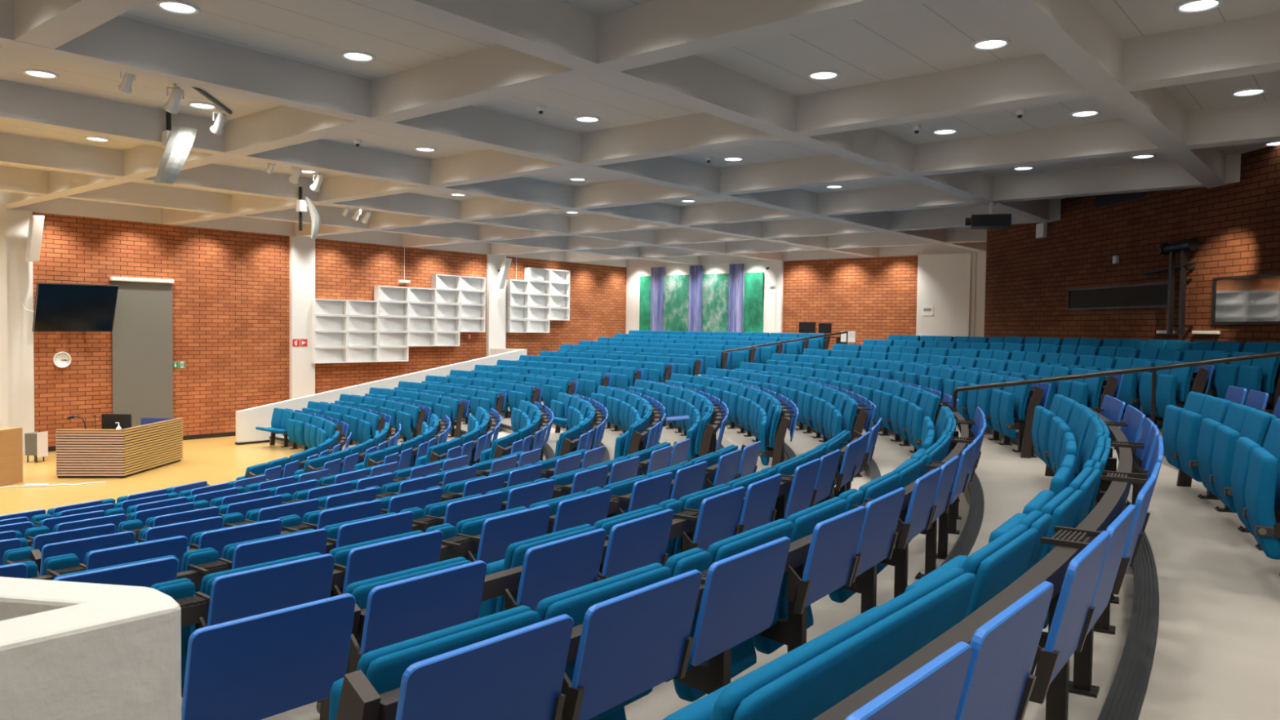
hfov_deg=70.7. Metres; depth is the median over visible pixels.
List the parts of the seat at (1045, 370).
backrest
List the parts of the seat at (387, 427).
backrest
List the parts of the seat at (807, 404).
backrest, post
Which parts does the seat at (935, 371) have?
backrest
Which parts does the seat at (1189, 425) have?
backrest, post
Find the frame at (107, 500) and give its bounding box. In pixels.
[51,483,210,518]
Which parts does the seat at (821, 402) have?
backrest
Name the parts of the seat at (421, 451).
backrest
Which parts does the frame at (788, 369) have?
panel, rail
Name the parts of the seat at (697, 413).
backrest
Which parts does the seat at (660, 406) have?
backrest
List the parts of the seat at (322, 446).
backrest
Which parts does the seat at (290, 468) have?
backrest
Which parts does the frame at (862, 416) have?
rail, panel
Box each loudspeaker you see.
[154,111,197,184]
[296,186,320,239]
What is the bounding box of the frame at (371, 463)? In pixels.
[366,417,448,467]
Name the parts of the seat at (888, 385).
backrest, post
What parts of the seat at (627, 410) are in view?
backrest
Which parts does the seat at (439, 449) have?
backrest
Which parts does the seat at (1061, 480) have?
backrest, post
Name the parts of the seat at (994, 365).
backrest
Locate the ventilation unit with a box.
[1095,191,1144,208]
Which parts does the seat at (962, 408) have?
backrest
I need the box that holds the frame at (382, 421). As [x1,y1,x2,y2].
[323,403,385,434]
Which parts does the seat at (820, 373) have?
backrest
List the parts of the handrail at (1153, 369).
post, post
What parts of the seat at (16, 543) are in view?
backrest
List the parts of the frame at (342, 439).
panel, panel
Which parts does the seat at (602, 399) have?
backrest, post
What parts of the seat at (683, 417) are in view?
backrest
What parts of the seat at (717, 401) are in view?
backrest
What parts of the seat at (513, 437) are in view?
backrest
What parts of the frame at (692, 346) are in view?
panel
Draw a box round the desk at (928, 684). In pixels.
[812,394,1164,719]
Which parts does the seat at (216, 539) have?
backrest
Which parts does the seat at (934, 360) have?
backrest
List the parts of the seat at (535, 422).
backrest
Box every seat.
[0,509,45,521]
[0,516,30,525]
[0,521,35,537]
[0,530,22,540]
[0,537,28,565]
[0,560,37,578]
[31,523,116,552]
[37,510,105,533]
[37,531,135,576]
[46,499,102,517]
[53,502,114,517]
[53,513,126,533]
[53,555,179,587]
[84,535,187,572]
[114,493,168,513]
[115,488,167,502]
[126,496,186,513]
[126,502,194,528]
[135,515,222,546]
[145,506,219,527]
[164,480,207,497]
[178,482,229,497]
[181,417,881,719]
[181,551,334,697]
[185,487,238,506]
[186,519,282,559]
[209,488,270,506]
[217,495,282,521]
[217,528,328,568]
[224,475,266,488]
[235,462,281,480]
[244,475,294,493]
[244,498,319,524]
[255,407,293,447]
[264,408,302,448]
[267,457,299,478]
[267,480,316,497]
[286,468,328,483]
[288,451,318,470]
[292,481,351,500]
[294,455,342,475]
[302,447,328,469]
[302,499,382,529]
[312,487,377,509]
[315,441,340,454]
[315,556,486,713]
[319,469,367,486]
[322,511,413,547]
[325,431,351,451]
[325,438,349,449]
[326,449,359,474]
[328,529,443,597]
[328,605,573,719]
[331,433,350,448]
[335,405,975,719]
[342,472,394,490]
[346,443,377,463]
[354,449,399,471]
[355,462,398,476]
[360,439,386,462]
[372,433,395,447]
[372,487,441,513]
[374,422,400,438]
[374,425,400,448]
[380,430,399,448]
[381,474,439,494]
[383,444,413,470]
[393,462,440,479]
[398,439,427,467]
[409,435,435,467]
[416,442,461,466]
[421,413,448,435]
[421,430,444,454]
[422,491,502,526]
[423,416,449,432]
[424,419,450,434]
[424,422,450,444]
[425,454,467,471]
[425,465,477,487]
[428,426,448,442]
[444,437,473,465]
[444,473,505,497]
[454,504,551,564]
[458,431,486,461]
[466,406,494,432]
[468,427,493,466]
[469,422,498,463]
[471,408,497,431]
[471,455,517,474]
[474,412,501,428]
[475,415,501,448]
[478,524,606,617]
[480,391,506,431]
[480,436,523,462]
[483,419,501,439]
[484,479,555,510]
[487,463,542,487]
[499,448,541,466]
[505,432,532,455]
[515,400,542,432]
[516,426,542,451]
[520,404,547,429]
[523,406,551,428]
[525,409,553,429]
[525,423,547,451]
[526,412,553,460]
[528,488,611,534]
[531,418,551,448]
[534,453,582,479]
[535,416,553,460]
[535,562,702,719]
[538,429,587,462]
[548,465,608,496]
[552,395,590,426]
[555,426,595,453]
[562,445,605,468]
[572,400,600,427]
[574,402,603,427]
[577,404,606,426]
[577,413,607,449]
[577,421,601,448]
[579,407,608,448]
[579,411,608,427]
[584,417,604,449]
[586,456,639,484]
[593,504,673,580]
[597,386,625,431]
[603,471,672,518]
[606,388,634,435]
[612,390,640,427]
[613,422,656,458]
[619,393,648,431]
[623,395,653,431]
[623,418,661,451]
[626,445,672,476]
[628,398,658,426]
[631,400,662,427]
[634,410,666,449]
[635,404,665,424]
[635,406,689,447]
[643,413,664,446]
[645,461,707,500]
[648,438,690,466]
[662,567,1053,719]
[666,386,696,435]
[671,484,745,555]
[672,506,866,702]
[674,389,704,427]
[679,391,709,431]
[684,393,715,431]
[685,375,713,389]
[685,415,725,462]
[688,395,719,429]
[689,448,742,489]
[691,399,724,426]
[692,412,728,457]
[693,401,726,428]
[694,377,721,395]
[694,408,728,452]
[696,404,728,451]
[705,378,733,426]
[711,440,761,484]
[712,380,742,428]
[722,382,752,433]
[725,471,782,533]
[728,384,760,436]
[737,386,769,441]
[742,388,776,432]
[748,391,783,445]
[752,394,788,439]
[752,487,905,653]
[757,397,793,462]
[758,408,798,465]
[759,400,795,445]
[761,404,798,458]
[762,374,791,394]
[769,364,792,376]
[770,376,800,399]
[772,448,840,520]
[780,377,812,430]
[784,365,802,377]
[786,379,820,433]
[794,367,816,380]
[796,382,831,438]
[798,438,861,490]
[803,383,838,441]
[808,368,836,382]
[811,386,847,432]
[813,431,870,505]
[816,388,853,436]
[817,369,848,385]
[822,391,862,439]
[822,422,879,497]
[826,394,866,439]
[828,466,941,613]
[831,372,863,391]
[831,397,872,442]
[833,400,875,476]
[840,373,874,391]
[843,358,862,373]
[853,359,877,375]
[853,375,888,431]
[861,377,897,435]
[868,360,888,377]
[872,379,911,441]
[876,455,959,598]
[879,360,904,380]
[880,382,920,445]
[881,351,901,361]
[890,384,933,453]
[893,352,918,364]
[893,362,915,382]
[896,434,982,579]
[897,386,941,440]
[904,364,928,386]
[904,524,1111,704]
[906,391,951,447]
[910,354,930,364]
[910,424,986,559]
[911,393,959,449]
[919,365,956,398]
[920,405,955,453]
[921,417,986,534]
[922,355,947,366]
[924,406,982,501]
[926,411,985,519]
[928,366,956,425]
[938,355,961,367]
[942,368,982,428]
[951,356,977,369]
[954,370,995,434]
[955,348,977,357]
[966,372,1011,440]
[968,358,991,371]
[973,349,994,359]
[977,374,1023,445]
[980,359,1008,374]
[986,350,1009,359]
[988,477,1155,719]
[989,342,1005,350]
[990,377,1039,452]
[997,360,1026,417]
[999,378,1050,457]
[1003,336,1021,342]
[1003,342,1025,351]
[1004,351,1026,361]
[1010,362,1040,409]
[1017,351,1045,363]
[1022,462,1161,697]
[1023,337,1041,344]
[1023,343,1040,351]
[1027,364,1072,387]
[1031,394,1068,461]
[1035,352,1061,365]
[1038,395,1115,469]
[1039,343,1057,353]
[1040,337,1059,344]
[1041,365,1071,410]
[1048,398,1124,474]
[1049,353,1080,366]
[1049,435,1163,635]
[1053,404,1137,488]
[1057,367,1107,399]
[1059,344,1078,354]
[1059,409,1145,502]
[1060,424,1159,604]
[1061,337,1080,346]
[1063,417,1154,504]
[1069,355,1100,408]
[1070,368,1124,413]
[1075,345,1100,355]
[1079,337,1099,346]
[1084,355,1117,404]
[1093,346,1117,356]
[1102,338,1122,346]
[1104,357,1140,411]
[1113,346,1140,358]
[1118,358,1159,428]
[1120,338,1142,347]
[1131,347,1159,359]
[1139,360,1191,417]
[1140,339,1167,349]
[1151,348,1185,404]
[1155,361,1213,417]
[1161,385,1247,499]
[1164,340,1189,350]
[1173,349,1212,394]
[1176,389,1268,512]
[1189,350,1231,395]
[1191,340,1217,397]
[1196,395,1279,533]
[1211,408,1279,550]
[1212,341,1239,388]
[1216,351,1255,399]
[1231,417,1279,575]
[1236,352,1279,404]
[1242,342,1273,408]
[1244,447,1279,559]
[1266,342,1279,395]
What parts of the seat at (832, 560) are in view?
post, backrest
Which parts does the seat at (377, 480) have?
backrest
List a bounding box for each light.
[21,68,59,79]
[84,136,111,142]
[155,0,199,14]
[186,102,217,109]
[302,168,317,173]
[339,50,375,62]
[413,146,436,151]
[449,193,466,195]
[564,211,579,213]
[568,177,586,181]
[573,115,600,122]
[680,199,696,202]
[722,156,744,161]
[806,70,839,79]
[825,185,844,188]
[931,128,958,134]
[971,37,1010,50]
[1012,165,1035,170]
[1069,109,1100,117]
[1129,154,1155,159]
[1156,330,1177,333]
[1174,0,1223,13]
[1191,330,1220,334]
[1230,87,1267,97]
[1262,140,1279,146]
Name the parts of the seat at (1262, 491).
post, backrest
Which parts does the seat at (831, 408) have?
backrest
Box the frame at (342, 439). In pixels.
[246,433,346,478]
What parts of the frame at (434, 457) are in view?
panel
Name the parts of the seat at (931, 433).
backrest, post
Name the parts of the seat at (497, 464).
backrest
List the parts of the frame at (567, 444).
panel, panel, rail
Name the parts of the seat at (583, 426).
backrest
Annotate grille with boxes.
[28,216,43,259]
[499,258,511,287]
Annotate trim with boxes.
[235,440,269,444]
[776,260,783,333]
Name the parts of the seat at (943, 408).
backrest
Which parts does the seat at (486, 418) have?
backrest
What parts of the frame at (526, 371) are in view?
panel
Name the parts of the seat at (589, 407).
backrest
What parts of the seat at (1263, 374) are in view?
backrest, post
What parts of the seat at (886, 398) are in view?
backrest, post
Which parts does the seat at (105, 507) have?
backrest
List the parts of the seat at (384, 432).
backrest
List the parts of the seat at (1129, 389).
backrest, post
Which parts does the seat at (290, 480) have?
backrest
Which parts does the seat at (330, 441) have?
backrest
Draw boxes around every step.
[181,401,724,708]
[269,436,291,442]
[417,422,467,434]
[456,415,555,458]
[495,409,609,462]
[627,386,880,480]
[698,375,1159,719]
[784,442,796,459]
[939,471,984,566]
[1123,409,1164,421]
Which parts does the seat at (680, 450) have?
backrest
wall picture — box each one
[639,275,651,330]
[662,274,688,333]
[701,273,728,332]
[743,271,764,332]
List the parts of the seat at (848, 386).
backrest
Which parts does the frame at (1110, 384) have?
rail, panel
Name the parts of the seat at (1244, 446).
backrest, post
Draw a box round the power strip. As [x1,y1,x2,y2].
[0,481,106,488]
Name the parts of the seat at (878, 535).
post, backrest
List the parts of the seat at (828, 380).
backrest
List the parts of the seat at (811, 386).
backrest, post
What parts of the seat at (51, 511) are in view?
backrest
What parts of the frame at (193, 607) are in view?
rail, panel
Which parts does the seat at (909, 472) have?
post, backrest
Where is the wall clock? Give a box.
[53,351,71,368]
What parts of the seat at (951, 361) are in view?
backrest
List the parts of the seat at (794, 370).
backrest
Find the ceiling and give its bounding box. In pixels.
[0,0,1279,235]
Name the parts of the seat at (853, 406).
backrest, post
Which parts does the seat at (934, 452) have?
post, backrest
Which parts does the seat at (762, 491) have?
backrest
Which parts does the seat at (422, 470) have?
backrest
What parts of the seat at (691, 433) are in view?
backrest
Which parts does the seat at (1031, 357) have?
backrest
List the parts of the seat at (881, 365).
backrest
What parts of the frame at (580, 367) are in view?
panel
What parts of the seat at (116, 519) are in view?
backrest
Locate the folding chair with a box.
[840,331,856,344]
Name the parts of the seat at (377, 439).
backrest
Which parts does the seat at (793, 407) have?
post, backrest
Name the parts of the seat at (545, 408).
backrest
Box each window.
[1066,281,1168,310]
[1210,272,1279,324]
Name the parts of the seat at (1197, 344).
backrest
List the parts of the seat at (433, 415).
backrest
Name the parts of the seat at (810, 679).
backrest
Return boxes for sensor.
[398,246,410,283]
[1112,255,1119,263]
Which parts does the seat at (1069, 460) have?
backrest, post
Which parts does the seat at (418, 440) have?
post, backrest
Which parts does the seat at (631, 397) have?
backrest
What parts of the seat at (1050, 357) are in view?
backrest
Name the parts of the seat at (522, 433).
backrest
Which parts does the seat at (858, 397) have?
backrest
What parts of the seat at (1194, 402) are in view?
backrest, post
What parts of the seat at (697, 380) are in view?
backrest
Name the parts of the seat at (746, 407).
backrest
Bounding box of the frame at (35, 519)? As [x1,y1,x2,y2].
[31,478,269,527]
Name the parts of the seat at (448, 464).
backrest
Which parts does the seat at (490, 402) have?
backrest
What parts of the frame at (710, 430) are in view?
panel, rail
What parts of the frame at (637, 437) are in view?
panel, rail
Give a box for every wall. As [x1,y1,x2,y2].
[0,204,8,426]
[0,576,181,719]
[32,212,626,446]
[235,347,527,442]
[626,255,918,350]
[915,253,976,338]
[973,252,986,337]
[983,144,1279,404]
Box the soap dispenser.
[115,422,121,429]
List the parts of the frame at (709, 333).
panel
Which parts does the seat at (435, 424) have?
backrest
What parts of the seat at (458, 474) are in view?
backrest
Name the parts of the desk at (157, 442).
panel, panel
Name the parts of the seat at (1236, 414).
backrest, post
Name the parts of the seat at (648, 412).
backrest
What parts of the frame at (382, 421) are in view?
panel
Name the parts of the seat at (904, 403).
backrest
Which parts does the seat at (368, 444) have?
backrest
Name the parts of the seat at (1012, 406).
backrest, post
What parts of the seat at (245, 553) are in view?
backrest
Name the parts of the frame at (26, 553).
panel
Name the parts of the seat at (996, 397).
backrest, post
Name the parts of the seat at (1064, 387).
backrest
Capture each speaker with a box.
[24,214,44,261]
[494,257,511,288]
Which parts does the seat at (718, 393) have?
backrest, post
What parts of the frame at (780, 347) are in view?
panel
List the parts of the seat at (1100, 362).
backrest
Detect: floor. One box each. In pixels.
[0,435,304,515]
[181,400,686,706]
[262,418,786,719]
[269,435,356,449]
[345,435,408,444]
[395,428,454,441]
[416,421,548,460]
[456,413,564,458]
[468,407,622,460]
[624,420,969,719]
[661,382,1133,719]
[697,374,1279,719]
[716,366,1163,427]
[726,420,870,489]
[1264,404,1272,414]
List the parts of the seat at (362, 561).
post, backrest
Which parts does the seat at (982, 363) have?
backrest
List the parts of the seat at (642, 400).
backrest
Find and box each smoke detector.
[353,138,361,146]
[535,105,546,114]
[704,155,712,162]
[911,125,921,133]
[1014,109,1025,118]
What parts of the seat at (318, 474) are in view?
backrest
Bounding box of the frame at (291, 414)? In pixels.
[269,411,342,445]
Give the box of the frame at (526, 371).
[496,365,608,386]
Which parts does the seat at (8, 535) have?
backrest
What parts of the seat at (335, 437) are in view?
backrest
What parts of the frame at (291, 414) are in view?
panel, panel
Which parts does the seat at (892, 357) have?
backrest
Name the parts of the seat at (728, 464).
backrest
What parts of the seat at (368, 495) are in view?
backrest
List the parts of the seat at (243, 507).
backrest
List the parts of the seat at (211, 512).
backrest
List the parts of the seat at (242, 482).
backrest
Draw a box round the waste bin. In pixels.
[24,431,48,462]
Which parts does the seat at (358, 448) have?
backrest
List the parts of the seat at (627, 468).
backrest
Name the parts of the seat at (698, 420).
backrest, post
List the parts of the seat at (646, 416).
backrest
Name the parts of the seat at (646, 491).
post, backrest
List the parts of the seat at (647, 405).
backrest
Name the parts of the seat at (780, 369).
backrest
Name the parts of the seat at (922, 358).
backrest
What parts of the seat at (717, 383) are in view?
backrest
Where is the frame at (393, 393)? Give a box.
[389,389,465,438]
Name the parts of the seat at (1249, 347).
backrest, post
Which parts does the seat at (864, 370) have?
backrest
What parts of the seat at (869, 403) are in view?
backrest, post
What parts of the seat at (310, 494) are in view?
backrest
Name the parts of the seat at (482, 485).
backrest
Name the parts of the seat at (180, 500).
backrest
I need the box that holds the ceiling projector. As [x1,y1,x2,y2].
[964,201,1011,229]
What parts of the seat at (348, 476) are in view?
backrest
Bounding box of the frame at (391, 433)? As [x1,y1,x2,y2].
[306,424,399,472]
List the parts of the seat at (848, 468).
backrest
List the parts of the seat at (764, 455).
post, backrest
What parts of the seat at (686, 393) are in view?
backrest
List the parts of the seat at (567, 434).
backrest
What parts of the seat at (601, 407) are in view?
backrest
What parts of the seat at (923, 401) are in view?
backrest, post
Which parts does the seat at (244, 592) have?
post, backrest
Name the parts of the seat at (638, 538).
post, backrest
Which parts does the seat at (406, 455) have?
backrest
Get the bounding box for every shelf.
[12,558,35,563]
[53,565,85,574]
[128,528,144,533]
[174,595,206,607]
[195,560,228,568]
[231,520,251,525]
[284,500,299,502]
[289,524,311,529]
[376,493,391,496]
[413,516,435,522]
[440,493,454,497]
[442,535,470,543]
[553,486,562,489]
[610,497,619,501]
[676,510,699,516]
[701,568,708,577]
[782,475,792,479]
[929,462,943,466]
[1051,528,1087,542]
[1106,472,1128,477]
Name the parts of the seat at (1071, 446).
backrest, post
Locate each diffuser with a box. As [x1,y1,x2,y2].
[26,71,54,77]
[87,137,106,140]
[160,2,195,12]
[191,103,213,107]
[344,53,371,60]
[416,148,433,151]
[577,117,597,121]
[725,158,741,160]
[810,72,836,78]
[934,129,955,133]
[975,40,1005,48]
[1015,167,1031,169]
[1072,111,1096,115]
[1133,155,1152,158]
[1179,0,1217,10]
[1235,89,1262,95]
[1267,142,1279,145]
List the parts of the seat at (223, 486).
backrest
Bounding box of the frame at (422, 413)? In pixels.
[356,396,426,436]
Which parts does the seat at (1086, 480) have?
post, backrest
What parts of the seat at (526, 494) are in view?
backrest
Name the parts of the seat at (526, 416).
backrest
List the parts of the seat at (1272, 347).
backrest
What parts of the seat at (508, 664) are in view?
backrest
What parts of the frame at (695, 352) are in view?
panel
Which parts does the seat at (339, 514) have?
backrest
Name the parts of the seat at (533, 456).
backrest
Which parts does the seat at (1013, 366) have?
backrest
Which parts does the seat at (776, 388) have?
backrest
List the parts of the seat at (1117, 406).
backrest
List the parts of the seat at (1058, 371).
backrest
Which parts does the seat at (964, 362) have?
backrest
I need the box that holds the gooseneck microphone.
[66,415,86,429]
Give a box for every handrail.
[721,331,848,368]
[952,351,1279,431]
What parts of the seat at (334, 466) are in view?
backrest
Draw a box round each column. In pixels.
[5,208,34,454]
[289,235,315,399]
[485,253,506,356]
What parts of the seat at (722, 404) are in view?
backrest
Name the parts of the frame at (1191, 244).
cross arm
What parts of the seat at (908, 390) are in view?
backrest, post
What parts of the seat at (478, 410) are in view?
backrest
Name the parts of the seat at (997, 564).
backrest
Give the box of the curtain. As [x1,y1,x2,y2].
[650,263,743,334]
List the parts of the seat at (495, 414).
backrest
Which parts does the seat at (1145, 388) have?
backrest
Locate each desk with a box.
[55,417,182,478]
[812,394,1164,719]
[825,336,845,344]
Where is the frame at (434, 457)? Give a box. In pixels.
[428,412,499,462]
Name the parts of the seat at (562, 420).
backrest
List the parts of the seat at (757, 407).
backrest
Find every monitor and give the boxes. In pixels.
[101,413,131,429]
[798,322,815,333]
[818,323,831,334]
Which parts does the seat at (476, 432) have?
post, backrest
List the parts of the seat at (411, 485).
backrest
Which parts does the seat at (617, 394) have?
backrest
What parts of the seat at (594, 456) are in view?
backrest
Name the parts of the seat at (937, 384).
backrest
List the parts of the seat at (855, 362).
backrest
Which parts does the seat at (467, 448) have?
backrest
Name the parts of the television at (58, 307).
silver trim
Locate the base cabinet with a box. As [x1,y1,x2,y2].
[0,426,22,486]
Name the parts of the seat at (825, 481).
post, backrest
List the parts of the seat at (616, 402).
backrest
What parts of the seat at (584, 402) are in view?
backrest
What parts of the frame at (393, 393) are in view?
panel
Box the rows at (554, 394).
[287,330,1004,451]
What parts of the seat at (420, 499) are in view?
backrest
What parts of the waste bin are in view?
plate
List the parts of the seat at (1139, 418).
backrest, post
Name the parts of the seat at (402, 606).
post, backrest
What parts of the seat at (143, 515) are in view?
backrest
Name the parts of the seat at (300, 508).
backrest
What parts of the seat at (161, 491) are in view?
backrest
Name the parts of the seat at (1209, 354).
backrest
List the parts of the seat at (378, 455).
backrest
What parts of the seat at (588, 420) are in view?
backrest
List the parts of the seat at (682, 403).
backrest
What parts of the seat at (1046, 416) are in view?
backrest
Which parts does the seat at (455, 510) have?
backrest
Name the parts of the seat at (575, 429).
post, backrest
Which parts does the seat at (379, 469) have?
backrest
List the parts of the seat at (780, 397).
backrest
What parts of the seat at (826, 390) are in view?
backrest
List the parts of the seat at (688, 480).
backrest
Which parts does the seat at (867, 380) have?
backrest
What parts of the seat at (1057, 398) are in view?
backrest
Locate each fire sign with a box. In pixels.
[292,338,299,346]
[300,338,306,346]
[466,333,472,340]
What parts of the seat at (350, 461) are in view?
backrest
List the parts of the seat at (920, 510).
post, backrest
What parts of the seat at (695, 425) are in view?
post, backrest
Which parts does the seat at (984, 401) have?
backrest, post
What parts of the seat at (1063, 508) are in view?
post, backrest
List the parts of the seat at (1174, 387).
backrest, post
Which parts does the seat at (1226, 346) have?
backrest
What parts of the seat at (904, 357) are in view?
backrest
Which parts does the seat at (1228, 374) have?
backrest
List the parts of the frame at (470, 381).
panel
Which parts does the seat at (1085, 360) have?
backrest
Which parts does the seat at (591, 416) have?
backrest, post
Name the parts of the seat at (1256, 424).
backrest, post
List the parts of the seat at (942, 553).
post, backrest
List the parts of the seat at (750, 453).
backrest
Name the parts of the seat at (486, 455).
backrest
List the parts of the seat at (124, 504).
backrest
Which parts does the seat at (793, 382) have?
backrest, post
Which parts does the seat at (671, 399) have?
backrest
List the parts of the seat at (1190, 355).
backrest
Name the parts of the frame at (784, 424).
panel, rail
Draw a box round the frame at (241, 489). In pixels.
[105,473,330,520]
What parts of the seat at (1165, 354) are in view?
backrest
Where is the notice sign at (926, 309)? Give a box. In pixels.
[921,304,933,315]
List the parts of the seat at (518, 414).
backrest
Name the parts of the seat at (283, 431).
backrest, post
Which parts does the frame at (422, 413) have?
panel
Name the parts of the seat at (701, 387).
backrest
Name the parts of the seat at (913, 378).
backrest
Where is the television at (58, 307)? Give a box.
[17,269,119,331]
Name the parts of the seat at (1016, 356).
backrest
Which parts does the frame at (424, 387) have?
panel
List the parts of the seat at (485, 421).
backrest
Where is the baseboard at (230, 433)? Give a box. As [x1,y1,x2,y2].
[48,431,235,451]
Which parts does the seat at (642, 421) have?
post, backrest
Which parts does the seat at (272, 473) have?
backrest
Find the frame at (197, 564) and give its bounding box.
[176,441,677,594]
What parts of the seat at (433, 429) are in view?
backrest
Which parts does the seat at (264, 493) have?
backrest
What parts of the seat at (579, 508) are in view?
backrest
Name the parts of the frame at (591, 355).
panel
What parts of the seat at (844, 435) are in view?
post, backrest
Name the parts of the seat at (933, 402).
backrest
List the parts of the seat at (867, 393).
backrest, post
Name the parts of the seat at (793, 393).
backrest, post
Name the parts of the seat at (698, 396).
backrest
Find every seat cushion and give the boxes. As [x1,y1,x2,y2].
[190,594,195,635]
[235,475,244,479]
[255,426,279,431]
[264,428,287,434]
[294,468,303,475]
[328,677,343,719]
[354,462,364,471]
[416,454,426,466]
[421,422,426,435]
[423,424,428,432]
[466,414,474,432]
[471,417,477,431]
[478,559,504,617]
[480,397,489,413]
[480,448,491,462]
[515,408,522,432]
[520,412,526,429]
[523,414,528,427]
[552,417,567,424]
[572,408,578,427]
[574,410,581,426]
[577,413,583,425]
[597,394,608,421]
[598,706,626,719]
[606,396,614,424]
[612,398,621,427]
[613,434,626,458]
[619,401,626,431]
[623,403,631,431]
[628,406,635,426]
[631,409,638,424]
[662,605,879,719]
[666,395,675,424]
[672,637,756,702]
[674,397,682,427]
[679,400,687,431]
[684,402,692,431]
[685,382,695,389]
[685,426,695,458]
[688,404,696,429]
[691,408,698,426]
[692,423,698,453]
[693,411,700,423]
[694,384,704,393]
[694,418,700,429]
[705,386,714,399]
[712,388,722,407]
[722,391,731,421]
[728,392,738,424]
[737,395,746,428]
[742,398,751,432]
[748,401,757,436]
[752,404,761,439]
[752,604,813,653]
[757,408,764,437]
[758,419,768,465]
[759,411,768,445]
[761,416,769,458]
[762,382,771,394]
[769,371,781,376]
[770,384,780,399]
[780,386,789,407]
[784,373,795,377]
[786,388,798,420]
[794,374,805,380]
[796,391,806,424]
[803,393,813,428]
[808,376,818,382]
[811,396,819,432]
[816,398,826,436]
[817,377,829,385]
[822,402,831,439]
[826,404,836,439]
[828,587,855,603]
[831,380,841,391]
[831,408,840,437]
[833,412,842,437]
[840,382,852,391]
[843,365,855,373]
[853,366,866,375]
[853,384,863,399]
[861,386,874,422]
[868,368,880,377]
[872,389,883,426]
[876,546,894,574]
[879,369,892,380]
[880,391,893,431]
[890,395,902,435]
[893,371,906,382]
[896,457,912,542]
[897,398,910,440]
[904,373,917,386]
[904,555,968,592]
[906,402,918,447]
[910,448,925,458]
[911,405,923,449]
[919,374,931,389]
[920,416,932,447]
[921,436,933,450]
[922,363,935,366]
[924,421,934,440]
[926,429,934,444]
[928,376,942,410]
[938,364,951,367]
[942,378,956,397]
[951,365,964,369]
[954,380,969,419]
[966,383,979,420]
[968,367,981,371]
[977,388,992,428]
[980,368,994,373]
[988,512,1027,542]
[990,389,1004,434]
[997,370,1011,376]
[999,391,1017,439]
[1010,372,1026,409]
[1022,489,1054,629]
[1027,374,1042,387]
[1031,405,1047,461]
[1035,362,1050,365]
[1038,409,1055,469]
[1041,376,1056,410]
[1048,416,1064,474]
[1049,363,1065,366]
[1049,466,1071,496]
[1053,422,1071,471]
[1057,380,1074,397]
[1059,431,1075,467]
[1060,454,1075,482]
[1063,440,1076,479]
[1069,364,1084,368]
[1070,381,1088,406]
[1084,366,1101,404]
[1104,368,1119,386]
[1118,373,1139,410]
[1139,372,1159,417]
[1155,373,1177,417]
[1161,404,1185,471]
[1176,409,1202,482]
[1189,364,1213,395]
[1196,417,1223,497]
[1211,425,1239,513]
[1216,364,1240,399]
[1231,436,1261,535]
[1236,365,1262,404]
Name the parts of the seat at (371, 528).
backrest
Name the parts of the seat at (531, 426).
backrest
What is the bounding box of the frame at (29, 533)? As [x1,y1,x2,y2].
[24,467,398,546]
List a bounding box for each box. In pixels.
[311,298,347,315]
[311,315,347,331]
[311,331,347,346]
[311,346,347,363]
[346,299,378,315]
[347,315,377,331]
[347,331,377,346]
[347,346,377,362]
[373,285,408,302]
[377,301,408,316]
[377,316,408,331]
[377,331,408,346]
[377,346,408,361]
[406,331,435,346]
[408,287,435,302]
[408,302,435,317]
[408,316,435,332]
[431,274,460,289]
[435,288,460,303]
[435,302,460,317]
[435,317,460,332]
[435,332,459,346]
[457,303,485,318]
[459,318,485,332]
[460,275,485,291]
[460,289,485,304]
[506,279,528,293]
[506,293,528,306]
[506,306,528,319]
[506,319,528,332]
[524,267,550,281]
[525,306,550,319]
[527,280,550,294]
[527,293,550,306]
[528,320,549,333]
[546,294,569,307]
[549,307,569,320]
[550,269,569,283]
[550,281,569,295]
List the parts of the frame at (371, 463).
panel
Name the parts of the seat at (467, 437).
backrest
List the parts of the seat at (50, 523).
backrest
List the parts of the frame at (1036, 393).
panel, rail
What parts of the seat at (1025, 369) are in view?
backrest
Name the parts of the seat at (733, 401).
backrest, post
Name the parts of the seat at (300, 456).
backrest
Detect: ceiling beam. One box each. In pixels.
[0,0,147,77]
[0,0,936,208]
[0,0,986,252]
[0,80,879,257]
[0,132,782,261]
[0,165,699,264]
[11,197,626,267]
[160,12,1279,225]
[294,99,1279,237]
[364,0,1052,223]
[402,153,1240,247]
[490,199,1061,255]
[564,226,986,262]
[626,244,979,267]
[978,0,1226,188]
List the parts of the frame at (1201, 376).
rail, panel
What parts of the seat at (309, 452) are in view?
backrest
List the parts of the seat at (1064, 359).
backrest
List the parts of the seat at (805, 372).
backrest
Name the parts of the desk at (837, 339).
panel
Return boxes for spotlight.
[117,71,136,93]
[163,83,183,113]
[209,108,226,134]
[265,163,275,173]
[288,166,302,183]
[310,172,324,191]
[342,207,349,216]
[351,208,361,220]
[360,209,371,223]
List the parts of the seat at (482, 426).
backrest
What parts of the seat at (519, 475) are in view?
backrest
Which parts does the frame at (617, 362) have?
panel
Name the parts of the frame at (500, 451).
panel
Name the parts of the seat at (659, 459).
backrest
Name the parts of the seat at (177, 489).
backrest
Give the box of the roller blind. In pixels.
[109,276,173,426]
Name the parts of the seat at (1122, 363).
backrest, post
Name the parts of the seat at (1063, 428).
backrest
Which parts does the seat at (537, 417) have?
backrest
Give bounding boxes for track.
[191,86,232,114]
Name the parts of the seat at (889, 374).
backrest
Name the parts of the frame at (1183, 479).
panel, rail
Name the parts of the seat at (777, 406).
post, backrest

